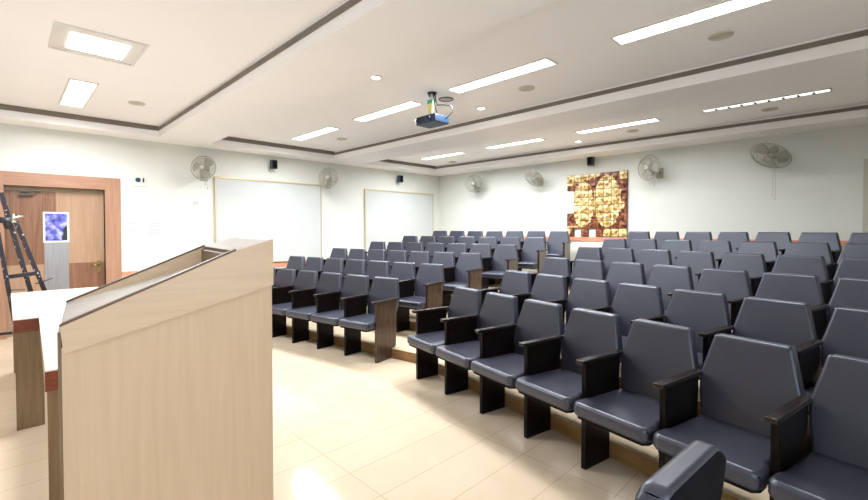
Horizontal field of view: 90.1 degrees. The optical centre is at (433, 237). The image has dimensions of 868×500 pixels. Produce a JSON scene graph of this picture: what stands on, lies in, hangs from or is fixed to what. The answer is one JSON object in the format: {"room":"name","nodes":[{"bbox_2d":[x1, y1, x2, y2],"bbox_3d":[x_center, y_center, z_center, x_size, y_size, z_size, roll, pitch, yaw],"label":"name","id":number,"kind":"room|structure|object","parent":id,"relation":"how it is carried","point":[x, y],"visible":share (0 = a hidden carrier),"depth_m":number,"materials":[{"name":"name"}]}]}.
{"room":"lecture hall","nodes":[
{"label":"lecture hall","id":0,"kind":"room"},
{"bbox_2d":[0,123,438,283],"bbox_3d":[-3.989,-0.265,7.866,11.800,3.200,0.200,-1,2,-45],"label":"wall","id":1,"kind":"structure","parent":0,"point":[169,192],"depth_m":7.31,"materials":[{"name":"paint"}]},
{"bbox_2d":[0,171,121,339],"bbox_3d":[-5.507,0.225,6.339,1.490,2.285,0.210,-1,2,-45],"label":"door","id":2,"kind":"structure","parent":1,"relation":"in","point":[79,262],"depth_m":6.38,"materials":[{"name":"brown wood"}]},
{"bbox_2d":[43,212,69,242],"bbox_3d":[-5.524,-0.158,6.333,0.290,0.444,0.006,-1,2,-45],"label":"poster","id":3,"kind":"object","parent":2,"relation":"attached to","point":[55,224],"visible":1,"depth_m":6.33,"materials":[{"name":"blue paper"}]},
{"bbox_2d":[148,222,161,237],"bbox_3d":[-4.593,-0.129,7.128,0.200,0.250,0.004,-1,2,-45],"label":"notice","id":4,"kind":"object","parent":1,"relation":"attached to","point":[154,229],"visible":1,"depth_m":7.12,"materials":[{"name":"grey paper"}]},
{"bbox_2d":[191,156,215,188],"bbox_3d":[-3.963,-1.113,7.376,0.348,0.555,0.528,-1,2,-45],"label":"wall fan","id":5,"kind":"object","parent":1,"relation":"attached to","point":[204,169],"visible":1,"depth_m":7.29,"materials":[{"name":"beige plastic"}]},
{"bbox_2d":[214,176,321,261],"bbox_3d":[-3.167,-0.323,8.506,2.130,1.590,0.045,-1,2,-45],"label":"whiteboard","id":6,"kind":"object","parent":1,"relation":"attached to","point":[289,214],"visible":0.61,"depth_m":8.50,"materials":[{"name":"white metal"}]},
{"bbox_2d":[319,168,337,191],"bbox_3d":[-2.263,-1.180,9.094,0.347,0.553,0.562,-1,1,-29],"label":"wall fan","id":7,"kind":"object","parent":1,"relation":"attached to","point":[328,180],"visible":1,"depth_m":8.95,"materials":[{"name":"beige plastic"}]},
{"bbox_2d":[364,189,432,254],"bbox_3d":[-0.818,-0.367,10.830,2.220,1.580,0.045,-1,2,-45],"label":"whiteboard","id":8,"kind":"object","parent":1,"relation":"attached to","point":[389,216],"visible":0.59,"depth_m":10.68,"materials":[{"name":"white metal"}]},
{"bbox_2d":[0,334,648,499],"bbox_3d":[-0.560,1.482,4.437,11.800,0.150,9.950,-1,2,-45],"label":"floor","id":9,"kind":"structure","parent":0,"point":[354,426],"depth_m":2.99,"materials":[{"name":"tile"}]},
{"bbox_2d":[0,192,52,334],"bbox_3d":[-5.029,0.438,5.171,1.011,1.919,0.811,-1,2,-45],"label":"tripod","id":10,"kind":"object","parent":9,"relation":"on","point":[7,222],"visible":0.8,"depth_m":4.95,"materials":[{"name":"black paint"}]},
{"bbox_2d":[11,287,97,499],"bbox_3d":[-2.899,1.012,3.506,0.720,0.830,3.570,-1,2,-45],"label":"desk","id":11,"kind":"object","parent":9,"relation":"on","point":[36,315],"visible":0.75,"depth_m":3.24,"materials":[{"name":"white laminate"}]},
{"bbox_2d":[57,237,273,499],"bbox_3d":[-0.975,0.736,1.597,0.593,1.462,0.522,-1,2,-39],"label":"lectern","id":12,"kind":"object","parent":9,"relation":"on","point":[165,372],"visible":1,"depth_m":1.40,"materials":[{"name":"brown wood"}]},
{"bbox_2d":[273,268,295,288],"bbox_3d":[-2.365,0.916,6.250,0.514,0.907,0.631,1,1,35],"label":"chair","id":13,"kind":"object","parent":9,"relation":"on","point":[284,277],"visible":0.23,"depth_m":6.39,"materials":[{"name":"grey leather"}]},
{"bbox_2d":[272,270,318,337],"bbox_3d":[-1.964,0.922,5.968,0.514,0.907,0.631,1,1,35],"label":"chair","id":14,"kind":"object","parent":9,"relation":"on","point":[281,299],"visible":0.5,"depth_m":6.06,"materials":[{"name":"grey leather"}]},
{"bbox_2d":[285,272,342,342],"bbox_3d":[-1.563,0.928,5.687,0.514,0.907,0.631,1,1,35],"label":"chair","id":15,"kind":"object","parent":9,"relation":"on","point":[304,304],"visible":0.8,"depth_m":5.76,"materials":[{"name":"grey leather"}]},
{"bbox_2d":[310,274,369,348],"bbox_3d":[-1.162,0.933,5.405,0.514,0.907,0.631,1,1,35],"label":"chair","id":16,"kind":"object","parent":9,"relation":"on","point":[327,316],"visible":0.75,"depth_m":5.49,"materials":[{"name":"grey leather"}]},
{"bbox_2d":[338,276,399,362],"bbox_3d":[-0.749,0.940,5.114,0.546,0.907,0.631,1,1,35],"label":"chair","id":17,"kind":"object","parent":9,"relation":"on","point":[384,293],"visible":1,"depth_m":5.08,"materials":[{"name":"grey leather"}]},
{"bbox_2d":[407,286,481,378],"bbox_3d":[0.106,0.958,4.229,0.631,0.907,0.514,-1,1,-34],"label":"chair","id":18,"kind":"object","parent":9,"relation":"on","point":[430,332],"visible":0.59,"depth_m":4.33,"materials":[{"name":"grey leather"}]},
{"bbox_2d":[436,292,518,394],"bbox_3d":[0.381,0.967,3.824,0.631,0.907,0.514,-1,1,-34],"label":"chair","id":19,"kind":"object","parent":9,"relation":"on","point":[461,347],"visible":0.67,"depth_m":3.92,"materials":[{"name":"grey leather"}]},
{"bbox_2d":[471,299,564,413],"bbox_3d":[0.656,0.975,3.418,0.631,0.907,0.514,-1,1,-34],"label":"chair","id":20,"kind":"object","parent":9,"relation":"on","point":[498,367],"visible":0.77,"depth_m":3.51,"materials":[{"name":"grey leather"}]},
{"bbox_2d":[515,307,622,437],"bbox_3d":[0.932,0.984,3.013,0.631,0.907,0.514,-1,1,-34],"label":"chair","id":21,"kind":"object","parent":9,"relation":"on","point":[544,385],"visible":0.74,"depth_m":3.10,"materials":[{"name":"grey leather"}]},
{"bbox_2d":[574,318,699,469],"bbox_3d":[1.207,0.992,2.608,0.631,0.907,0.514,-1,1,-34],"label":"chair","id":22,"kind":"object","parent":9,"relation":"on","point":[653,351],"visible":0.78,"depth_m":2.69,"materials":[{"name":"grey leather"}]},
{"bbox_2d":[634,440,725,499],"bbox_3d":[0.431,1.004,1.251,0.479,0.943,0.610,-1,2,-40],"label":"padded chair","id":23,"kind":"object","parent":9,"relation":"on","point":[697,472],"visible":1,"depth_m":1.01,"materials":[{"name":"grey leather"}]},
{"bbox_2d":[653,333,804,492],"bbox_3d":[1.483,1.000,2.203,0.631,0.907,0.514,-1,1,-34],"label":"chair","id":24,"kind":"object","parent":9,"relation":"on","point":[743,380],"visible":0.76,"depth_m":2.26,"materials":[{"name":"grey leather"}]},
{"bbox_2d":[764,353,867,499],"bbox_3d":[1.767,1.009,1.784,0.631,0.907,0.546,-1,1,-34],"label":"chair","id":25,"kind":"object","parent":9,"relation":"on","point":[836,468],"visible":1,"depth_m":1.94,"materials":[{"name":"grey leather"}]},
{"bbox_2d":[0,0,867,175],"bbox_3d":[-0.631,-1.705,4.300,11.600,0.370,9.550,-1,2,-45],"label":"ceiling","id":26,"kind":"structure","parent":0,"point":[417,48],"depth_m":4.27,"materials":[{"name":"paint"}]},
{"bbox_2d":[58,78,98,107],"bbox_3d":[-4.240,-1.702,5.146,0.256,0.012,1.306,-1,2,-45],"label":"recessed light","id":27,"kind":"object","parent":26,"relation":"in","point":[76,93],"visible":1,"depth_m":5.08,"materials":[{"name":"white plastic"}]},
{"bbox_2d":[48,21,148,66],"bbox_3d":[-2.929,-1.672,3.778,0.620,0.015,0.660,-1,2,-45],"label":"recessed light","id":28,"kind":"object","parent":26,"relation":"in","point":[64,37],"visible":1,"depth_m":3.74,"materials":[{"name":"white plastic"}]},
{"bbox_2d":[66,32,129,59],"bbox_3d":[-2.938,-1.673,3.787,0.400,0.011,0.405,-1,2,-45],"label":"diffuser","id":29,"kind":"object","parent":28,"relation":"attached to","point":[74,40],"depth_m":3.77,"materials":[{"name":"white plastic"}]},
{"bbox_2d":[0,0,361,130],"bbox_3d":[-2.838,-1.610,2.138,4.420,0.070,8.640,-1,2,-45],"label":"trim","id":30,"kind":"structure","parent":26,"relation":"attached to","point":[350,3],"depth_m":5.18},
{"bbox_2d":[290,126,340,140],"bbox_3d":[-2.012,-1.747,7.273,0.216,0.012,1.276,-1,2,-45],"label":"recessed light","id":31,"kind":"object","parent":26,"relation":"in","point":[328,129],"visible":1,"depth_m":7.23,"materials":[{"name":"white plastic"}]},
{"bbox_2d":[352,100,422,121],"bbox_3d":[-0.665,-1.718,5.912,0.216,0.012,1.286,-1,2,-45],"label":"recessed light","id":32,"kind":"object","parent":26,"relation":"in","point":[409,104],"visible":1,"depth_m":5.86,"materials":[{"name":"white plastic"}]},
{"bbox_2d":[414,91,452,127],"bbox_3d":[-0.023,-1.519,5.079,0.285,0.375,0.526,-1,2,-45],"label":"projector","id":33,"kind":"object","parent":26,"relation":"hanging from","point":[432,120],"visible":1,"depth_m":5.05,"materials":[{"name":"blue"}]},
{"bbox_2d":[446,57,557,93],"bbox_3d":[0.671,-1.690,4.562,0.216,0.012,1.286,-1,2,-45],"label":"recessed light","id":34,"kind":"object","parent":26,"relation":"in","point":[543,63],"visible":1,"depth_m":4.50,"materials":[{"name":"white plastic"}]},
{"bbox_2d":[484,138,545,148],"bbox_3d":[1.492,-1.764,8.110,0.216,0.012,1.236,-1,2,-45],"label":"recessed light","id":35,"kind":"object","parent":26,"relation":"in","point":[535,139],"visible":1,"depth_m":8.08,"materials":[{"name":"white plastic"}]},
{"bbox_2d":[221,29,867,154],"bbox_3d":[0.119,-1.671,5.064,2.400,0.070,8.640,-1,2,-45],"label":"trim","id":36,"kind":"structure","parent":26,"relation":"attached to","point":[862,33],"depth_m":4.86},
{"bbox_2d":[574,118,660,133],"bbox_3d":[2.821,-1.736,6.739,0.216,0.012,1.256,-1,2,-45],"label":"recessed light","id":37,"kind":"object","parent":26,"relation":"in","point":[650,120],"visible":1,"depth_m":6.67,"materials":[{"name":"white plastic"}]},
{"bbox_2d":[381,105,867,168],"bbox_3d":[2.279,-1.716,7.202,2.220,0.070,8.640,-1,2,-45],"label":"trim","id":38,"kind":"structure","parent":26,"relation":"attached to","point":[863,106],"depth_m":7.25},
{"bbox_2d":[610,0,772,45],"bbox_3d":[1.990,-1.662,3.229,0.216,0.012,1.276,-1,2,-45],"label":"recessed light","id":39,"kind":"object","parent":26,"relation":"in","point":[724,7],"visible":1,"depth_m":3.30,"materials":[{"name":"white plastic"}]},
{"bbox_2d":[707,30,733,40],"bbox_3d":[2.366,-1.671,3.574,0.185,0.014,0.185,-1,2,-45],"label":"ceiling vent","id":40,"kind":"object","parent":26,"relation":"in","point":[720,35],"visible":1,"depth_m":3.57,"materials":[{"name":"beige metal"}]},
{"bbox_2d":[701,87,832,112],"bbox_3d":[4.094,-1.706,5.410,0.156,0.016,1.296,-1,2,-45],"label":"recessed light","id":41,"kind":"object","parent":26,"relation":"in","point":[825,90],"visible":1,"depth_m":5.34,"materials":[{"name":"white plastic"}]},
{"bbox_2d":[454,270,536,284],"bbox_3d":[2.654,0.846,7.605,2.355,0.110,9.550,-1,2,-45],"label":"floor","id":42,"kind":"structure","parent":0,"point":[496,281],"depth_m":8.31,"materials":[{"name":"tile"}]},
{"bbox_2d":[546,231,570,258],"bbox_3d":[2.398,0.316,8.625,0.546,0.907,0.631,1,1,35],"label":"chair","id":43,"kind":"object","parent":42,"relation":"on","point":[558,243],"visible":0.69,"depth_m":8.74,"materials":[{"name":"grey leather"}]},
{"bbox_2d":[626,231,650,247],"bbox_3d":[3.387,0.339,7.514,0.631,0.907,0.514,-1,1,-34],"label":"chair","id":44,"kind":"object","parent":42,"relation":"on","point":[632,234],"visible":0.15,"depth_m":7.64,"materials":[{"name":"grey leather"}]},
{"bbox_2d":[654,231,679,249],"bbox_3d":[3.663,0.348,7.109,0.631,0.907,0.514,-1,1,-34],"label":"chair","id":45,"kind":"object","parent":42,"relation":"on","point":[660,237],"visible":0.12,"depth_m":7.23,"materials":[{"name":"grey leather"}]},
{"bbox_2d":[683,232,712,250],"bbox_3d":[3.938,0.356,6.704,0.631,0.907,0.514,-1,1,-34],"label":"chair","id":46,"kind":"object","parent":42,"relation":"on","point":[695,237],"visible":0.21,"depth_m":6.80,"materials":[{"name":"grey leather"}]},
{"bbox_2d":[717,232,749,252],"bbox_3d":[4.213,0.365,6.298,0.631,0.907,0.514,-1,1,-34],"label":"chair","id":47,"kind":"object","parent":42,"relation":"on","point":[735,238],"visible":0.19,"depth_m":6.37,"materials":[{"name":"grey leather"}]},
{"bbox_2d":[736,232,791,253],"bbox_3d":[4.489,0.373,5.893,0.631,0.907,0.514,-1,1,-34],"label":"chair","id":48,"kind":"object","parent":42,"relation":"on","point":[782,239],"visible":0.16,"depth_m":5.95,"materials":[{"name":"grey leather"}]},
{"bbox_2d":[779,232,841,254],"bbox_3d":[4.764,0.382,5.488,0.631,0.907,0.514,-1,1,-34],"label":"chair","id":49,"kind":"object","parent":42,"relation":"on","point":[832,238],"visible":0.21,"depth_m":5.55,"materials":[{"name":"grey leather"}]},
{"bbox_2d":[831,232,867,262],"bbox_3d":[5.048,0.390,5.070,0.631,0.907,0.546,-1,1,-34],"label":"chair","id":50,"kind":"object","parent":42,"relation":"on","point":[855,237],"visible":0.15,"depth_m":5.25,"materials":[{"name":"grey leather"}]},
{"bbox_2d":[451,281,568,294],"bbox_3d":[2.329,0.963,7.286,3.270,0.110,9.550,-1,2,-45],"label":"floor","id":51,"kind":"structure","parent":0,"point":[493,285],"depth_m":7.97,"materials":[{"name":"tile"}]},
{"bbox_2d":[489,237,521,284],"bbox_3d":[1.306,0.436,8.124,0.514,0.907,0.631,1,1,35],"label":"chair","id":52,"kind":"object","parent":51,"relation":"on","point":[504,240],"visible":0.17,"depth_m":8.24,"materials":[{"name":"grey leather"}]},
{"bbox_2d":[517,237,547,272],"bbox_3d":[1.719,0.443,7.833,0.546,0.907,0.631,1,1,35],"label":"chair","id":53,"kind":"object","parent":51,"relation":"on","point":[534,249],"visible":0.73,"depth_m":7.94,"materials":[{"name":"grey leather"}]},
{"bbox_2d":[601,238,626,260],"bbox_3d":[2.696,0.463,6.879,0.631,0.907,0.514,-1,1,-34],"label":"chair","id":54,"kind":"object","parent":51,"relation":"on","point":[608,242],"visible":0.16,"depth_m":7.01,"materials":[{"name":"grey leather"}]},
{"bbox_2d":[629,239,657,262],"bbox_3d":[2.972,0.471,6.474,0.631,0.907,0.514,-1,1,-34],"label":"chair","id":55,"kind":"object","parent":51,"relation":"on","point":[637,245],"visible":0.13,"depth_m":6.59,"materials":[{"name":"grey leather"}]},
{"bbox_2d":[661,239,692,265],"bbox_3d":[3.247,0.479,6.069,0.631,0.907,0.514,-1,1,-34],"label":"chair","id":56,"kind":"object","parent":51,"relation":"on","point":[675,246],"visible":0.16,"depth_m":6.15,"materials":[{"name":"grey leather"}]},
{"bbox_2d":[675,240,732,267],"bbox_3d":[3.522,0.488,5.664,0.631,0.907,0.514,-1,1,-34],"label":"chair","id":57,"kind":"object","parent":51,"relation":"on","point":[719,248],"visible":0.18,"depth_m":5.72,"materials":[{"name":"grey leather"}]},
{"bbox_2d":[716,241,778,268],"bbox_3d":[3.798,0.496,5.259,0.631,0.907,0.514,-1,1,-34],"label":"chair","id":58,"kind":"object","parent":51,"relation":"on","point":[769,249],"visible":0.19,"depth_m":5.33,"materials":[{"name":"grey leather"}]},
{"bbox_2d":[765,242,833,271],"bbox_3d":[4.073,0.505,4.853,0.631,0.907,0.514,-1,1,-34],"label":"chair","id":59,"kind":"object","parent":51,"relation":"on","point":[793,248],"visible":0.23,"depth_m":4.93,"materials":[{"name":"grey leather"}]},
{"bbox_2d":[826,243,867,325],"bbox_3d":[4.358,0.514,4.435,0.631,0.907,0.546,-1,1,-34],"label":"chair","id":60,"kind":"object","parent":51,"relation":"on","point":[856,250],"visible":0.22,"depth_m":4.63,"materials":[{"name":"grey leather"}]},
{"bbox_2d":[286,316,769,499],"bbox_3d":[1.339,1.313,6.314,6.055,0.110,9.550,-1,2,-45],"label":"floor","id":61,"kind":"structure","parent":0,"point":[644,459],"depth_m":3.19,"materials":[{"name":"tile"}]},
{"bbox_2d":[276,256,304,273],"bbox_3d":[-2.612,0.779,7.521,0.514,0.907,0.631,1,1,35],"label":"chair","id":62,"kind":"object","parent":61,"relation":"on","point":[294,262],"visible":0.22,"depth_m":7.66,"materials":[{"name":"grey leather"}]},
{"bbox_2d":[296,257,323,277],"bbox_3d":[-2.211,0.785,7.240,0.514,0.907,0.631,1,1,35],"label":"chair","id":63,"kind":"object","parent":61,"relation":"on","point":[312,263],"visible":0.23,"depth_m":7.38,"materials":[{"name":"grey leather"}]},
{"bbox_2d":[318,258,343,279],"bbox_3d":[-1.810,0.791,6.958,0.514,0.907,0.631,1,1,35],"label":"chair","id":64,"kind":"object","parent":61,"relation":"on","point":[334,265],"visible":0.25,"depth_m":7.10,"materials":[{"name":"grey leather"}]},
{"bbox_2d":[320,259,365,283],"bbox_3d":[-1.409,0.797,6.676,0.514,0.907,0.631,1,1,35],"label":"chair","id":65,"kind":"object","parent":61,"relation":"on","point":[353,266],"visible":0.29,"depth_m":6.83,"materials":[{"name":"grey leather"}]},
{"bbox_2d":[343,260,389,282],"bbox_3d":[-1.008,0.803,6.395,0.514,0.907,0.631,1,1,35],"label":"chair","id":66,"kind":"object","parent":61,"relation":"on","point":[375,268],"visible":0.23,"depth_m":6.54,"materials":[{"name":"grey leather"}]},
{"bbox_2d":[369,262,415,287],"bbox_3d":[-0.607,0.809,6.113,0.514,0.907,0.631,1,1,35],"label":"chair","id":67,"kind":"object","parent":61,"relation":"on","point":[400,270],"visible":0.26,"depth_m":6.25,"materials":[{"name":"grey leather"}]},
{"bbox_2d":[396,263,444,331],"bbox_3d":[-0.193,0.815,5.822,0.546,0.907,0.631,1,1,35],"label":"chair","id":68,"kind":"object","parent":61,"relation":"on","point":[429,280],"visible":0.83,"depth_m":5.88,"materials":[{"name":"grey leather"}]},
{"bbox_2d":[477,270,531,334],"bbox_3d":[0.733,0.835,4.868,0.631,0.907,0.514,-1,1,-34],"label":"chair","id":69,"kind":"object","parent":61,"relation":"on","point":[513,282],"visible":0.27,"depth_m":4.98,"materials":[{"name":"grey leather"}]},
{"bbox_2d":[510,273,567,352],"bbox_3d":[1.008,0.843,4.463,0.631,0.907,0.514,-1,1,-34],"label":"chair","id":70,"kind":"object","parent":61,"relation":"on","point":[545,287],"visible":0.19,"depth_m":4.58,"materials":[{"name":"grey leather"}]},
{"bbox_2d":[545,277,611,330],"bbox_3d":[1.284,0.852,4.058,0.631,0.907,0.514,-1,1,-34],"label":"chair","id":71,"kind":"object","parent":61,"relation":"on","point":[585,293],"visible":0.3,"depth_m":4.17,"materials":[{"name":"grey leather"}]},
{"bbox_2d":[588,282,664,362],"bbox_3d":[1.559,0.860,3.653,0.631,0.907,0.514,-1,1,-34],"label":"chair","id":72,"kind":"object","parent":61,"relation":"on","point":[631,301],"visible":0.2,"depth_m":3.76,"materials":[{"name":"grey leather"}]},
{"bbox_2d":[630,288,730,368],"bbox_3d":[1.834,0.869,3.248,0.631,0.907,0.514,-1,1,-34],"label":"chair","id":73,"kind":"object","parent":61,"relation":"on","point":[702,311],"visible":0.26,"depth_m":3.32,"materials":[{"name":"grey leather"}]},
{"bbox_2d":[698,296,817,379],"bbox_3d":[2.110,0.877,2.842,0.631,0.907,0.514,-1,1,-34],"label":"chair","id":74,"kind":"object","parent":61,"relation":"on","point":[785,322],"visible":0.27,"depth_m":2.93,"materials":[{"name":"grey leather"}]},
{"bbox_2d":[795,306,867,453],"bbox_3d":[2.394,0.886,2.424,0.631,0.907,0.546,-1,1,-34],"label":"chair","id":75,"kind":"object","parent":61,"relation":"on","point":[846,333],"visible":0.41,"depth_m":2.62,"materials":[{"name":"grey leather"}]},
{"bbox_2d":[339,305,812,451],"bbox_3d":[1.657,1.196,6.626,5.160,0.110,9.550,-1,2,-45],"label":"floor","id":76,"kind":"structure","parent":0,"point":[412,315],"depth_m":4.28,"materials":[{"name":"tile"}]},
{"bbox_2d":[324,248,347,264],"bbox_3d":[-2.008,0.654,8.244,0.514,0.907,0.631,1,1,35],"label":"chair","id":77,"kind":"object","parent":76,"relation":"on","point":[341,253],"visible":0.15,"depth_m":8.38,"materials":[{"name":"grey leather"}]},
{"bbox_2d":[344,248,365,267],"bbox_3d":[-1.607,0.660,7.962,0.514,0.907,0.631,1,1,35],"label":"chair","id":78,"kind":"object","parent":76,"relation":"on","point":[360,254],"visible":0.17,"depth_m":8.11,"materials":[{"name":"grey leather"}]},
{"bbox_2d":[366,249,385,269],"bbox_3d":[-1.206,0.666,7.681,0.514,0.907,0.631,1,1,35],"label":"chair","id":79,"kind":"object","parent":76,"relation":"on","point":[373,254],"visible":0.21,"depth_m":7.84,"materials":[{"name":"grey leather"}]},
{"bbox_2d":[367,250,407,272],"bbox_3d":[-0.805,0.672,7.399,0.514,0.907,0.631,1,1,35],"label":"chair","id":80,"kind":"object","parent":76,"relation":"on","point":[393,256],"visible":0.15,"depth_m":7.55,"materials":[{"name":"grey leather"}]},
{"bbox_2d":[389,251,430,268],"bbox_3d":[-0.405,0.677,7.117,0.514,0.907,0.631,1,1,35],"label":"chair","id":81,"kind":"object","parent":76,"relation":"on","point":[417,257],"visible":0.16,"depth_m":7.26,"materials":[{"name":"grey leather"}]},
{"bbox_2d":[414,252,455,287],"bbox_3d":[-0.004,0.683,6.836,0.514,0.907,0.631,1,1,35],"label":"chair","id":82,"kind":"object","parent":76,"relation":"on","point":[447,259],"visible":0.18,"depth_m":6.96,"materials":[{"name":"grey leather"}]},
{"bbox_2d":[442,252,483,311],"bbox_3d":[0.410,0.690,6.545,0.546,0.907,0.631,1,1,35],"label":"chair","id":83,"kind":"object","parent":76,"relation":"on","point":[467,272],"visible":0.57,"depth_m":6.64,"materials":[{"name":"grey leather"}]},
{"bbox_2d":[531,257,570,286],"bbox_3d":[1.379,0.711,5.533,0.631,0.907,0.514,-1,1,-34],"label":"chair","id":84,"kind":"object","parent":76,"relation":"on","point":[552,265],"visible":0.24,"depth_m":5.62,"materials":[{"name":"grey leather"}]},
{"bbox_2d":[566,259,605,291],"bbox_3d":[1.654,0.719,5.128,0.631,0.907,0.514,-1,1,-34],"label":"chair","id":85,"kind":"object","parent":76,"relation":"on","point":[583,268],"visible":0.29,"depth_m":5.22,"materials":[{"name":"grey leather"}]},
{"bbox_2d":[606,261,645,303],"bbox_3d":[1.930,0.728,4.723,0.631,0.907,0.514,-1,1,-34],"label":"chair","id":86,"kind":"object","parent":76,"relation":"on","point":[625,272],"visible":0.23,"depth_m":4.83,"materials":[{"name":"grey leather"}]},
{"bbox_2d":[642,264,693,322],"bbox_3d":[2.205,0.736,4.317,0.631,0.907,0.514,-1,1,-34],"label":"chair","id":87,"kind":"object","parent":76,"relation":"on","point":[669,278],"visible":0.16,"depth_m":4.39,"materials":[{"name":"grey leather"}]},
{"bbox_2d":[668,267,752,319],"bbox_3d":[2.481,0.745,3.912,0.631,0.907,0.514,-1,1,-34],"label":"chair","id":88,"kind":"object","parent":76,"relation":"on","point":[735,284],"visible":0.23,"depth_m":3.98,"materials":[{"name":"grey leather"}]},
{"bbox_2d":[727,272,824,334],"bbox_3d":[2.756,0.753,3.507,0.631,0.907,0.514,-1,1,-34],"label":"chair","id":89,"kind":"object","parent":76,"relation":"on","point":[805,288],"visible":0.25,"depth_m":3.59,"materials":[{"name":"grey leather"}]},
{"bbox_2d":[811,277,867,374],"bbox_3d":[3.040,0.762,3.089,0.631,0.907,0.546,-1,1,-34],"label":"chair","id":90,"kind":"object","parent":76,"relation":"on","point":[848,292],"visible":0.34,"depth_m":3.29,"materials":[{"name":"grey leather"}]},
{"bbox_2d":[439,124,867,271],"bbox_3d":[3.633,-0.276,8.409,0.200,3.200,9.750,-1,2,-45],"label":"wall","id":91,"kind":"structure","parent":0,"point":[715,188],"depth_m":7.32,"materials":[{"name":"paint"}]},
{"bbox_2d":[465,175,481,194],"bbox_3d":[1.038,-1.266,10.578,0.438,0.533,0.409,-1,2,-45],"label":"wall fan","id":92,"kind":"object","parent":91,"relation":"attached to","point":[474,183],"visible":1,"depth_m":10.48,"materials":[{"name":"beige plastic"}]},
{"bbox_2d":[525,170,543,186],"bbox_3d":[2.213,-1.241,9.326,0.501,0.414,0.440,-1,2,-45],"label":"wall fan","id":93,"kind":"object","parent":91,"relation":"attached to","point":[537,176],"visible":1,"depth_m":9.25,"materials":[{"name":"beige plastic"}]},
{"bbox_2d":[567,170,627,236],"bbox_3d":[3.215,-0.661,8.621,0.086,1.260,1.235,-1,2,-45],"label":"wall artwork","id":94,"kind":"object","parent":91,"relation":"attached to","point":[600,199],"visible":0.99,"depth_m":8.54,"materials":[{"name":"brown tile"}]},
{"bbox_2d":[447,235,847,245],"bbox_3d":[3.483,0.026,8.409,0.022,0.075,9.548,-1,2,-45],"label":"trim","id":95,"kind":"structure","parent":91,"relation":"attached to","point":[571,238],"depth_m":8.65,"materials":[{"name":"wood"}]},
{"bbox_2d":[638,155,662,185],"bbox_3d":[3.860,-1.194,7.705,0.441,0.548,0.419,-1,2,-45],"label":"wall fan","id":96,"kind":"object","parent":91,"relation":"attached to","point":[656,171],"visible":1,"depth_m":7.63,"materials":[{"name":"beige plastic"}]},
{"bbox_2d":[750,143,791,199],"bbox_3d":[5.010,-0.975,6.435,0.599,0.827,0.504,-1,2,-45],"label":"wall fan","id":97,"kind":"object","parent":91,"relation":"attached to","point":[774,153],"visible":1,"depth_m":6.37,"materials":[{"name":"beige plastic"}]},
{"bbox_2d":[862,159,867,232],"bbox_3d":[6.210,-0.123,5.644,0.030,1.910,0.890,-1,2,-45],"label":"trim","id":98,"kind":"structure","parent":91,"relation":"attached to","point":[865,174],"depth_m":5.92,"materials":[{"name":"paint"}]},
{"bbox_3d":[1.986,1.080,6.949,4.235,0.110,9.550,-1,2,-45],"label":"floor","id":99,"kind":"structure","parent":0,"visible":0},
{"bbox_2d":[408,243,444,291],"bbox_3d":[-0.141,0.548,8.030,0.514,0.907,0.631,1,1,35],"label":"chair","id":100,"kind":"object","parent":99,"relation":"on","point":[431,247],"visible":0.15,"depth_m":8.18,"materials":[{"name":"grey leather"}]},
{"bbox_2d":[430,243,466,258],"bbox_3d":[0.259,0.554,7.749,0.514,0.907,0.631,1,1,35],"label":"chair","id":101,"kind":"object","parent":99,"relation":"on","point":[457,248],"visible":0.18,"depth_m":7.89,"materials":[{"name":"grey leather"}]},
{"bbox_2d":[455,244,491,263],"bbox_3d":[0.660,0.560,7.467,0.514,0.907,0.631,1,1,35],"label":"chair","id":102,"kind":"object","parent":99,"relation":"on","point":[484,249],"visible":0.2,"depth_m":7.58,"materials":[{"name":"grey leather"}]},
{"bbox_2d":[481,244,518,288],"bbox_3d":[1.074,0.566,7.176,0.546,0.907,0.631,1,1,35],"label":"chair","id":103,"kind":"object","parent":99,"relation":"on","point":[505,256],"visible":0.6,"depth_m":7.29,"materials":[{"name":"grey leather"}]},
{"bbox_2d":[569,246,602,285],"bbox_3d":[2.053,0.586,6.229,0.631,0.907,0.514,-1,1,-34],"label":"chair","id":104,"kind":"object","parent":99,"relation":"on","point":[589,253],"visible":0.2,"depth_m":6.32,"materials":[{"name":"grey leather"}]},
{"bbox_2d":[604,248,634,276],"bbox_3d":[2.328,0.595,5.823,0.631,0.907,0.514,-1,1,-34],"label":"chair","id":105,"kind":"object","parent":99,"relation":"on","point":[612,254],"visible":0.19,"depth_m":5.93,"materials":[{"name":"grey leather"}]},
{"bbox_2d":[637,249,672,283],"bbox_3d":[2.603,0.603,5.418,0.631,0.907,0.514,-1,1,-34],"label":"chair","id":106,"kind":"object","parent":99,"relation":"on","point":[648,257],"visible":0.15,"depth_m":5.52,"materials":[{"name":"grey leather"}]},
{"bbox_2d":[651,250,715,289],"bbox_3d":[2.879,0.612,5.013,0.631,0.907,0.514,-1,1,-34],"label":"chair","id":107,"kind":"object","parent":99,"relation":"on","point":[697,260],"visible":0.13,"depth_m":5.08,"materials":[{"name":"grey leather"}]},
{"bbox_2d":[695,252,766,283],"bbox_3d":[3.154,0.620,4.608,0.631,0.907,0.514,-1,1,-34],"label":"chair","id":108,"kind":"object","parent":99,"relation":"on","point":[755,264],"visible":0.2,"depth_m":4.67,"materials":[{"name":"grey leather"}]},
{"bbox_2d":[749,254,829,295],"bbox_3d":[3.430,0.629,4.203,0.631,0.907,0.514,-1,1,-34],"label":"chair","id":109,"kind":"object","parent":99,"relation":"on","point":[793,264],"visible":0.22,"depth_m":4.29,"materials":[{"name":"grey leather"}]},
{"bbox_2d":[820,257,867,328],"bbox_3d":[3.714,0.637,3.784,0.631,0.907,0.546,-1,1,-34],"label":"chair","id":110,"kind":"object","parent":99,"relation":"on","point":[851,267],"visible":0.27,"depth_m":3.99,"materials":[{"name":"grey leather"}]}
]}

